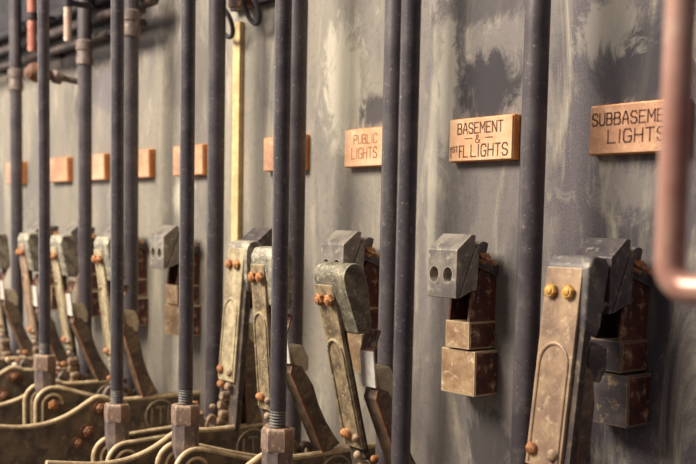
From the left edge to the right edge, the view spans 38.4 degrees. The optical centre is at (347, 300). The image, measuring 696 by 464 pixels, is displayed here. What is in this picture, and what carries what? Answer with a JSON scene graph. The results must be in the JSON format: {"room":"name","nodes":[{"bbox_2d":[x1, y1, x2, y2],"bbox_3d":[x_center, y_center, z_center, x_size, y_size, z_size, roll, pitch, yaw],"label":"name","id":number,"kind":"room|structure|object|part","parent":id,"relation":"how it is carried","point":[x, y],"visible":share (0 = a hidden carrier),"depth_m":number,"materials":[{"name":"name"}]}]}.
{"room":"electrical room","nodes":[
{"label":"electrical room","id":0,"kind":"room"},
{"bbox_2d":[0,0,695,463],"bbox_3d":[-0.247,-0.075,2.168,0.060,2.500,5.500,-2,6,-38],"label":"wall","id":1,"kind":"structure","parent":0,"point":[602,52],"depth_m":1.63,"materials":[{"name":"metal"}]},
{"bbox_2d":[6,161,26,184],"bbox_3d":[-1.013,-0.391,3.056,0.017,0.067,0.134,-2,6,-38],"label":"name plate","id":2,"kind":"object","parent":1,"relation":"attached to","point":[24,162],"visible":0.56,"depth_m":3.01,"materials":[{"name":"brown metal"}]},
{"bbox_3d":[-1.018,-0.390,3.053,0.005,0.064,0.131,-2,6,-38],"label":"plate","id":3,"kind":"part","parent":2,"relation":"part of","materials":[{"name":"brown metal"}]},
{"bbox_2d":[0,221,66,370],"bbox_3d":[-1.000,0.103,2.677,0.501,0.636,0.092,-2,6,-38],"label":"circuit breaker","id":4,"kind":"object","parent":1,"relation":"attached to","point":[8,297],"visible":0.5,"depth_m":2.72,"materials":[{"name":"metal"}]},
{"bbox_3d":[-0.959,-0.036,2.719,0.010,0.242,0.040,-12,12,-37],"label":"plate","id":5,"kind":"part","parent":4,"relation":"part of","materials":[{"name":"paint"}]},
{"bbox_3d":[-0.947,0.009,2.737,0.018,0.330,0.034,-12,12,-37],"label":"lever arm","id":6,"kind":"part","parent":4,"relation":"part of","materials":[{"name":"metal"}]},
{"bbox_3d":[-0.899,0.072,2.737,0.038,0.171,0.029,-29,21,-33],"label":"brush lever","id":7,"kind":"part","parent":4,"relation":"part of","materials":[{"name":"metal"}]},
{"bbox_3d":[-0.803,-0.009,2.785,0.047,0.063,0.003,-2,6,-38],"label":"panel","id":8,"kind":"part","parent":4,"relation":"part of","materials":[{"name":"orange metal"}]},
{"bbox_3d":[-0.809,-0.068,2.784,0.052,0.037,0.003,-2,6,-38],"label":"panel","id":9,"kind":"part","parent":4,"relation":"part of","materials":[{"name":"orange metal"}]},
{"bbox_2d":[0,222,100,402],"bbox_3d":[-0.853,0.121,2.492,0.501,0.636,0.092,-2,6,-38],"label":"circuit breaker","id":10,"kind":"object","parent":1,"relation":"attached to","point":[15,380],"visible":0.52,"depth_m":2.52,"materials":[{"name":"metal"}]},
{"bbox_3d":[-0.812,-0.025,2.534,0.010,0.242,0.040,-12,12,-37],"label":"plate","id":11,"kind":"part","parent":10,"relation":"part of","materials":[{"name":"brown metal"}]},
{"bbox_3d":[-0.800,0.020,2.552,0.018,0.330,0.034,-12,12,-37],"label":"lever arm","id":12,"kind":"part","parent":10,"relation":"part of","materials":[{"name":"metal"}]},
{"bbox_3d":[-0.752,0.089,2.553,0.038,0.171,0.029,-29,21,-33],"label":"brush lever","id":13,"kind":"part","parent":10,"relation":"part of","materials":[{"name":"metal"}]},
{"bbox_3d":[-0.662,-0.050,2.600,0.052,0.037,0.003,-2,6,-38],"label":"panel","id":14,"kind":"part","parent":10,"relation":"part of","materials":[{"name":"orange metal"}]},
{"bbox_3d":[-0.656,0.008,2.600,0.047,0.063,0.003,-2,6,-38],"label":"panel","id":15,"kind":"part","parent":10,"relation":"part of","materials":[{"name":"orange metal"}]},
{"bbox_2d":[25,62,77,84],"bbox_3d":[-0.776,-0.598,2.640,0.151,0.053,0.052,-2,6,-38],"label":"valve","id":16,"kind":"object","parent":1,"relation":"attached to","point":[31,70],"visible":0.7,"depth_m":2.63,"materials":[{"name":"metal"}]},
{"bbox_2d":[0,0,110,63],"bbox_3d":[-0.883,-0.821,2.854,0.034,0.245,1.130,-2,6,-38],"label":"overhead beam","id":17,"kind":"structure","parent":1,"relation":"attached to","point":[4,4],"depth_m":2.75,"materials":[{"name":"metal"}]},
{"bbox_2d":[0,0,110,42],"bbox_3d":[-0.859,-0.771,2.769,0.041,0.041,1.100,-2,6,-38],"label":"pipe","id":18,"kind":"object","parent":17,"relation":"attached to","point":[58,12],"visible":0.43,"depth_m":2.63,"materials":[{"name":"metal"}]},
{"bbox_2d":[0,19,146,73],"bbox_3d":[-0.819,-0.679,2.758,0.064,0.024,1.180,-2,6,-38],"label":"pipe","id":19,"kind":"object","parent":17,"relation":"attached to","point":[55,52],"visible":0.38,"depth_m":2.64,"materials":[{"name":"metal"}]},
{"bbox_2d":[0,0,158,56],"bbox_3d":[-0.816,-0.719,2.718,0.038,0.031,1.240,-2,6,-38],"label":"pipe","id":20,"kind":"object","parent":17,"relation":"attached to","point":[104,16],"visible":0.28,"depth_m":2.50,"materials":[{"name":"metal"}]},
{"bbox_2d":[26,0,55,51],"bbox_3d":[-0.779,-0.713,2.537,0.074,0.165,0.029,-2,6,-38],"label":"insulator","id":21,"kind":"object","parent":20,"relation":"attached to","point":[31,15],"visible":0.94,"depth_m":2.52,"materials":[{"name":"ceramic"}]},
{"bbox_3d":[-0.779,-0.718,2.536,0.074,0.016,0.029,-2,6,-38],"label":"mount arm","id":22,"kind":"part","parent":21,"relation":"part of","materials":[{"name":"metal"}]},
{"bbox_2d":[62,0,92,41],"bbox_3d":[-0.640,-0.696,2.364,0.072,0.168,0.023,-2,6,-38],"label":"insulator","id":23,"kind":"object","parent":20,"relation":"attached to","point":[67,4],"visible":1,"depth_m":2.35,"materials":[{"name":"ceramic"}]},
{"bbox_3d":[-0.640,-0.701,2.363,0.072,0.017,0.023,-2,6,-38],"label":"mount arm","id":24,"kind":"part","parent":23,"relation":"part of","materials":[{"name":"metal"}]},
{"bbox_2d":[50,157,72,182],"bbox_3d":[-0.803,-0.366,2.793,0.017,0.067,0.134,-2,6,-38],"label":"name plate","id":25,"kind":"object","parent":1,"relation":"attached to","point":[61,169],"visible":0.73,"depth_m":2.77,"materials":[{"name":"brown metal"}]},
{"bbox_2d":[0,226,147,424],"bbox_3d":[-0.701,0.139,2.301,0.501,0.636,0.092,-2,6,-38],"label":"circuit breaker","id":26,"kind":"object","parent":1,"relation":"attached to","point":[73,317],"visible":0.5,"depth_m":2.33,"materials":[{"name":"metal"}]},
{"bbox_3d":[-0.670,-0.007,2.334,0.010,0.242,0.040,-14,13,-37],"label":"plate","id":27,"kind":"part","parent":26,"relation":"part of","materials":[{"name":"paint"}]},
{"bbox_3d":[-0.657,0.037,2.353,0.018,0.330,0.034,-14,13,-37],"label":"lever arm","id":28,"kind":"part","parent":26,"relation":"part of","materials":[{"name":"metal"}]},
{"bbox_3d":[-0.607,0.108,2.355,0.038,0.171,0.029,-31,23,-32],"label":"brush lever","id":29,"kind":"part","parent":26,"relation":"part of","materials":[{"name":"metal"}]},
{"bbox_3d":[-0.509,-0.032,2.409,0.052,0.037,0.003,-2,6,-38],"label":"panel","id":30,"kind":"part","parent":26,"relation":"part of","materials":[{"name":"orange metal"}]},
{"bbox_3d":[-0.504,0.026,2.409,0.047,0.063,0.003,-2,6,-38],"label":"panel","id":31,"kind":"part","parent":26,"relation":"part of","materials":[{"name":"orange metal"}]},
{"bbox_2d":[0,225,200,463],"bbox_3d":[-0.545,0.157,2.106,0.501,0.636,0.092,-2,6,-38],"label":"knife switch","id":32,"kind":"object","parent":1,"relation":"attached to","point":[73,435],"visible":0.62,"depth_m":2.13,"materials":[{"name":"metal"}]},
{"bbox_3d":[-0.519,0.009,2.134,0.010,0.242,0.040,-12,12,-37],"label":"plate","id":33,"kind":"part","parent":32,"relation":"part of","materials":[{"name":"paint"}]},
{"bbox_3d":[-0.507,0.054,2.153,0.018,0.330,0.034,-12,12,-37],"label":"lever arm","id":34,"kind":"part","parent":32,"relation":"part of","materials":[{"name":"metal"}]},
{"bbox_3d":[-0.455,0.126,2.157,0.038,0.171,0.029,-24,19,-34],"label":"brush lever","id":35,"kind":"part","parent":32,"relation":"part of","materials":[{"name":"metal"}]},
{"bbox_2d":[125,391,178,396],"bbox_3d":[-0.437,0.215,2.211,0.205,0.008,0.063,-2,6,-38],"label":"shelf","id":36,"kind":"object","parent":32,"relation":"attached to","point":[129,394],"depth_m":2.18,"materials":[{"name":"metal"}]},
{"bbox_3d":[-0.354,-0.014,2.213,0.052,0.037,0.003,-2,6,-38],"label":"panel","id":37,"kind":"part","parent":32,"relation":"part of","materials":[{"name":"orange metal"}]},
{"bbox_3d":[-0.348,0.044,2.213,0.047,0.063,0.003,-2,6,-38],"label":"panel","id":38,"kind":"part","parent":32,"relation":"part of","materials":[{"name":"orange metal"}]},
{"bbox_2d":[92,153,109,180],"bbox_3d":[-0.658,-0.349,2.610,0.017,0.067,0.134,-2,6,-38],"label":"name plate","id":39,"kind":"object","parent":1,"relation":"attached to","point":[100,162],"visible":0.56,"depth_m":2.57,"materials":[{"name":"brown metal"}]},
{"bbox_3d":[-0.662,-0.348,2.606,0.005,0.064,0.131,-2,6,-38],"label":"plate","id":40,"kind":"part","parent":39,"relation":"part of","materials":[{"name":"brown metal"}]},
{"bbox_2d":[139,149,154,177],"bbox_3d":[-0.505,-0.331,2.418,0.017,0.067,0.134,-2,6,-38],"label":"name plate","id":41,"kind":"object","parent":1,"relation":"attached to","point":[147,156],"visible":0.49,"depth_m":2.37,"materials":[{"name":"brown metal"}]},
{"bbox_3d":[-0.509,-0.330,2.414,0.005,0.064,0.131,-2,6,-38],"label":"plate","id":42,"kind":"part","parent":41,"relation":"part of","materials":[{"name":"brown metal"}]},
{"bbox_2d":[45,228,271,463],"bbox_3d":[-0.316,0.184,1.819,0.501,0.636,0.092,-2,6,-38],"label":"circuit breaker","id":43,"kind":"object","parent":1,"relation":"attached to","point":[238,425],"visible":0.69,"depth_m":1.88,"materials":[{"name":"metal"}]},
{"bbox_3d":[-0.220,0.026,1.889,0.010,0.252,0.056,3,2,-39],"label":"plate","id":44,"kind":"part","parent":43,"relation":"part of","materials":[{"name":"paint"}]},
{"bbox_3d":[-0.211,0.079,1.896,0.020,0.330,0.066,3,2,-39],"label":"lever arm","id":45,"kind":"part","parent":43,"relation":"part of","materials":[{"name":"metal"}]},
{"bbox_3d":[-0.187,0.151,1.901,0.038,0.171,0.029,-7,9,-38],"label":"brush lever","id":46,"kind":"part","parent":43,"relation":"part of","materials":[{"name":"metal"}]},
{"bbox_2d":[173,144,207,176],"bbox_3d":[-0.350,-0.312,2.224,0.017,0.067,0.134,-2,6,-38],"label":"name plate","id":47,"kind":"object","parent":1,"relation":"attached to","point":[200,149],"visible":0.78,"depth_m":2.18,"materials":[{"name":"brown metal"}]},
{"bbox_2d":[231,21,243,241],"bbox_3d":[-0.242,0.302,2.125,0.012,1.756,0.026,-2,6,-38],"label":"batten","id":48,"kind":"object","parent":1,"relation":"attached to","point":[238,39],"visible":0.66,"depth_m":2.07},
{"bbox_2d":[226,0,274,38],"bbox_3d":[-0.207,-0.606,1.996,0.056,0.152,0.159,-2,6,-38],"label":"cable","id":49,"kind":"object","parent":1,"relation":"attached to","point":[234,5],"visible":0.7,"depth_m":1.97,"materials":[{"name":"metal"}]},
{"bbox_3d":[-0.189,-0.636,2.001,0.020,0.092,0.150,-2,6,-38],"label":"plate","id":50,"kind":"part","parent":49,"relation":"part of","materials":[{"name":"metal"}]},
{"bbox_2d":[263,134,309,171],"bbox_3d":[-0.120,-0.285,1.936,0.017,0.067,0.134,-2,6,-38],"label":"name plate","id":51,"kind":"object","parent":1,"relation":"attached to","point":[268,142],"visible":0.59,"depth_m":1.96,"materials":[{"name":"brown wood"}]},
{"bbox_3d":[-0.125,-0.285,1.932,0.005,0.064,0.131,-2,6,-38],"label":"plate","id":52,"kind":"part","parent":51,"relation":"part of","materials":[{"name":"brown metal"}]},
{"bbox_2d":[246,230,379,463],"bbox_3d":[-0.155,0.203,1.616,0.501,0.636,0.092,-2,6,-38],"label":"circuit breaker","id":53,"kind":"object","parent":1,"relation":"attached to","point":[343,246],"visible":0.59,"depth_m":1.66,"materials":[{"name":"metal"}]},
{"bbox_3d":[-0.141,0.060,1.635,0.010,0.242,0.040,-9,10,-38],"label":"plate","id":54,"kind":"part","parent":53,"relation":"part of","materials":[{"name":"metal"}]},
{"bbox_3d":[-0.131,0.105,1.653,0.018,0.330,0.034,-9,10,-38],"label":"lever arm","id":55,"kind":"part","parent":53,"relation":"part of","materials":[{"name":"metal"}]},
{"bbox_3d":[-0.064,0.173,1.668,0.038,0.171,0.029,-33,24,-32],"label":"brush lever","id":56,"kind":"part","parent":53,"relation":"part of","materials":[{"name":"metal"}]},
{"bbox_2d":[293,442,348,453],"bbox_3d":[-0.046,0.261,1.721,0.205,0.008,0.063,-2,6,-38],"label":"shelf","id":57,"kind":"object","parent":53,"relation":"attached to","point":[341,448],"depth_m":1.69,"materials":[{"name":"metal"}]},
{"bbox_3d":[0.043,0.090,1.723,0.047,0.063,0.003,-2,6,-38],"label":"panel","id":58,"kind":"part","parent":53,"relation":"part of","materials":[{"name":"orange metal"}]},
{"bbox_3d":[0.037,0.032,1.723,0.052,0.037,0.003,-2,6,-38],"label":"panel","id":59,"kind":"part","parent":53,"relation":"part of","materials":[{"name":"orange metal"}]},
{"bbox_2d":[344,127,381,167],"bbox_3d":[0.041,-0.266,1.733,0.017,0.067,0.134,-2,6,-38],"label":"name plate","id":60,"kind":"object","parent":1,"relation":"attached to","point":[363,147],"visible":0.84,"depth_m":1.74,"materials":[{"name":"orange metal"}]},
{"bbox_2d":[314,233,498,463],"bbox_3d":[0.012,0.223,1.407,0.501,0.636,0.092,-2,6,-38],"label":"knife switch","id":61,"kind":"object","parent":1,"relation":"attached to","point":[459,271],"visible":0.97,"depth_m":1.46,"materials":[{"name":"metal"}]},
{"bbox_3d":[-0.011,0.092,1.398,0.010,0.242,0.040,-20,17,-36],"label":"plate","id":62,"kind":"part","parent":61,"relation":"part of","materials":[{"name":"metal"}]},
{"bbox_3d":[0.004,0.135,1.419,0.018,0.330,0.034,-20,17,-36],"label":"lever arm","id":63,"kind":"part","parent":61,"relation":"part of","materials":[{"name":"metal"}]},
{"bbox_3d":[0.066,0.194,1.430,0.038,0.171,0.029,-31,23,-32],"label":"brush lever","id":64,"kind":"part","parent":61,"relation":"part of","materials":[{"name":"metal"}]},
{"bbox_3d":[0.203,0.052,1.514,0.052,0.037,0.003,-2,6,-38],"label":"panel","id":65,"kind":"part","parent":61,"relation":"part of","materials":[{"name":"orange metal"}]},
{"bbox_3d":[0.209,0.110,1.514,0.047,0.063,0.003,-2,6,-38],"label":"panel","id":66,"kind":"part","parent":61,"relation":"part of","materials":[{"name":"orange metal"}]},
{"bbox_2d":[449,114,520,162],"bbox_3d":[0.206,-0.247,1.526,0.017,0.067,0.134,-2,6,-38],"label":"name plate","id":67,"kind":"object","parent":1,"relation":"attached to","point":[488,138],"visible":1,"depth_m":1.51,"materials":[{"name":"orange metal"}]},
{"bbox_2d":[525,238,653,463],"bbox_3d":[0.181,0.243,1.194,0.501,0.636,0.092,-2,6,-38],"label":"knife switch","id":68,"kind":"object","parent":1,"relation":"attached to","point":[593,345],"visible":1,"depth_m":1.25,"materials":[{"name":"metal"}]},
{"bbox_3d":[0.257,0.083,1.249,0.010,0.252,0.056,6,0,-39],"label":"plate","id":69,"kind":"part","parent":68,"relation":"part of","materials":[{"name":"brown metal"}]},
{"bbox_3d":[0.265,0.137,1.254,0.020,0.330,0.066,6,0,-39],"label":"lever arm","id":70,"kind":"part","parent":68,"relation":"part of","materials":[{"name":"metal"}]},
{"bbox_3d":[0.289,0.163,1.255,0.038,0.171,0.029,-1,5,-38],"label":"brush lever","id":71,"kind":"part","parent":68,"relation":"part of","materials":[{"name":"metal"}]},
{"bbox_3d":[0.373,0.072,1.302,0.052,0.037,0.003,-2,6,-38],"label":"panel","id":72,"kind":"part","parent":68,"relation":"part of","materials":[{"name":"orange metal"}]},
{"bbox_3d":[0.379,0.130,1.302,0.047,0.063,0.003,-2,6,-38],"label":"panel","id":73,"kind":"part","parent":68,"relation":"part of","materials":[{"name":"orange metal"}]},
{"bbox_2d":[589,100,660,155],"bbox_3d":[0.379,-0.226,1.309,0.017,0.067,0.145,-2,6,-38],"label":"name plate","id":74,"kind":"object","parent":1,"relation":"attached to","point":[631,128],"visible":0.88,"depth_m":1.31,"materials":[{"name":"wood"}]},
{"bbox_3d":[-1.307,1.280,1.002,3.260,0.060,6.200,-2,6,-38],"label":"floor","id":75,"kind":"structure","parent":0,"visible":0},
{"bbox_2d":[8,0,23,356],"bbox_3d":[-0.944,-0.117,2.853,0.070,2.450,0.070,-2,6,-38],"label":"rod","id":76,"kind":"object","parent":75,"relation":"on","point":[15,72],"visible":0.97,"depth_m":2.81,"materials":[{"name":"paint"}]},
{"bbox_2d":[76,0,93,379],"bbox_3d":[-0.654,-0.083,2.489,0.070,2.450,0.070,-2,6,-38],"label":"rod","id":77,"kind":"object","parent":75,"relation":"on","point":[84,44],"visible":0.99,"depth_m":2.46,"materials":[{"name":"paint"}]},
{"bbox_2d":[124,0,140,396],"bbox_3d":[-0.498,-0.064,2.293,0.070,2.450,0.070,-2,6,-38],"label":"rod","id":78,"kind":"object","parent":75,"relation":"on","point":[132,15],"visible":0.78,"depth_m":2.26,"materials":[{"name":"paint"}]},
{"bbox_2d":[23,384,97,424],"bbox_3d":[-0.599,0.259,2.221,0.228,0.165,0.098,-2,6,-38],"label":"lever","id":79,"kind":"object","parent":78,"relation":"attached to","point":[52,402],"visible":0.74,"depth_m":2.16,"materials":[{"name":"metal"}]},
{"bbox_3d":[-0.616,0.259,2.245,0.222,0.160,0.008,-2,6,-38],"label":"cheek plate","id":80,"kind":"part","parent":79,"relation":"part of","materials":[{"name":"metal"}]},
{"bbox_2d":[34,0,55,394],"bbox_3d":[-0.643,-0.533,2.112,0.046,1.492,0.048,-2,6,-38],"label":"rod","id":81,"kind":"object","parent":79,"relation":"on","point":[45,361],"visible":0.96,"depth_m":2.13,"materials":[{"name":"paint"}]},
{"bbox_3d":[-0.578,0.264,2.197,0.222,0.160,0.008,-2,6,-38],"label":"cheek plate","id":82,"kind":"part","parent":79,"relation":"part of","materials":[{"name":"metal"}]},
{"bbox_2d":[205,0,225,424],"bbox_3d":[-0.267,-0.037,2.002,0.070,2.450,0.070,-2,6,-38],"label":"rod","id":83,"kind":"object","parent":75,"relation":"on","point":[214,269],"visible":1,"depth_m":1.98,"materials":[{"name":"paint"}]},
{"bbox_2d":[91,425,171,461],"bbox_3d":[-0.381,0.336,1.950,0.227,0.170,0.098,-2,6,-38],"label":"lever","id":84,"kind":"object","parent":83,"relation":"attached to","point":[140,440],"visible":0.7,"depth_m":1.90,"materials":[{"name":"metal"}]},
{"bbox_2d":[104,0,129,452],"bbox_3d":[-0.424,-0.482,1.838,0.046,1.544,0.048,-2,6,-38],"label":"rod","id":85,"kind":"object","parent":84,"relation":"on","point":[117,411],"visible":0.99,"depth_m":1.86,"materials":[{"name":"paint"}]},
{"bbox_3d":[-0.359,0.341,1.925,0.222,0.166,0.008,-2,6,-38],"label":"cheek plate","id":86,"kind":"part","parent":84,"relation":"part of","materials":[{"name":"metal"}]},
{"bbox_2d":[285,0,307,444],"bbox_3d":[-0.096,-0.017,1.789,0.070,2.450,0.070,-2,6,-38],"label":"rod","id":87,"kind":"object","parent":75,"relation":"on","point":[299,53],"visible":0.54,"depth_m":1.76,"materials":[{"name":"paint"}]},
{"bbox_2d":[155,441,257,463],"bbox_3d":[-0.221,0.321,1.747,0.228,0.165,0.098,-2,6,-38],"label":"lever","id":88,"kind":"object","parent":87,"relation":"attached to","point":[202,454],"visible":0.84,"depth_m":1.70,"materials":[{"name":"metal"}]},
{"bbox_3d":[-0.237,0.321,1.771,0.222,0.160,0.008,-2,6,-38],"label":"cheek plate","id":89,"kind":"part","parent":88,"relation":"part of","materials":[{"name":"metal"}]},
{"bbox_2d":[171,0,199,459],"bbox_3d":[-0.261,-0.482,1.633,0.046,1.505,0.048,-2,6,-38],"label":"rod","id":90,"kind":"object","parent":88,"relation":"on","point":[185,414],"visible":1,"depth_m":1.66,"materials":[{"name":"paint"}]},
{"bbox_3d":[-0.199,0.325,1.722,0.222,0.160,0.008,-2,6,-38],"label":"cheek plate","id":91,"kind":"part","parent":88,"relation":"part of","materials":[{"name":"metal"}]},
{"bbox_2d":[375,0,400,463],"bbox_3d":[0.066,0.002,1.586,0.070,2.450,0.070,-2,6,-38],"label":"rod","id":92,"kind":"object","parent":75,"relation":"on","point":[392,31],"visible":0.68,"depth_m":1.56,"materials":[{"name":"paint"}]},
{"bbox_3d":[-0.054,0.339,1.538,0.228,0.165,0.098,-2,6,-38],"label":"lever","id":93,"kind":"object","parent":92,"relation":"attached to","visible":0},
{"bbox_2d":[261,0,293,463],"bbox_3d":[-0.091,-0.466,1.419,0.046,1.497,0.048,-2,6,-38],"label":"rod","id":94,"kind":"object","parent":93,"relation":"on","point":[277,438],"visible":1,"depth_m":1.44,"materials":[{"name":"paint"}]},
{"bbox_2d":[510,0,550,463],"bbox_3d":[0.244,0.023,1.361,0.070,2.450,0.070,-2,6,-38],"label":"rod","id":95,"kind":"object","parent":75,"relation":"on","point":[537,12],"visible":1,"depth_m":1.34,"materials":[{"name":"paint"}]},
{"bbox_3d":[0.114,0.422,1.330,0.228,0.165,0.098,-2,6,-38],"label":"lever","id":96,"kind":"object","parent":95,"relation":"attached to","visible":0},
{"bbox_2d":[391,0,421,463],"bbox_3d":[0.078,-0.413,1.209,0.046,1.562,0.048,-2,6,-38],"label":"rod","id":97,"kind":"object","parent":96,"relation":"on","point":[410,43],"visible":1,"depth_m":1.23,"materials":[{"name":"paint"}]},
{"bbox_2d":[654,0,695,304],"bbox_3d":[0.464,0.188,0.272,0.018,2.300,0.899,-2,6,-38],"label":"pipe","id":98,"kind":"object","parent":75,"relation":"on","point":[672,275],"visible":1,"depth_m":0.59,"materials":[{"name":"metal"}]}
]}

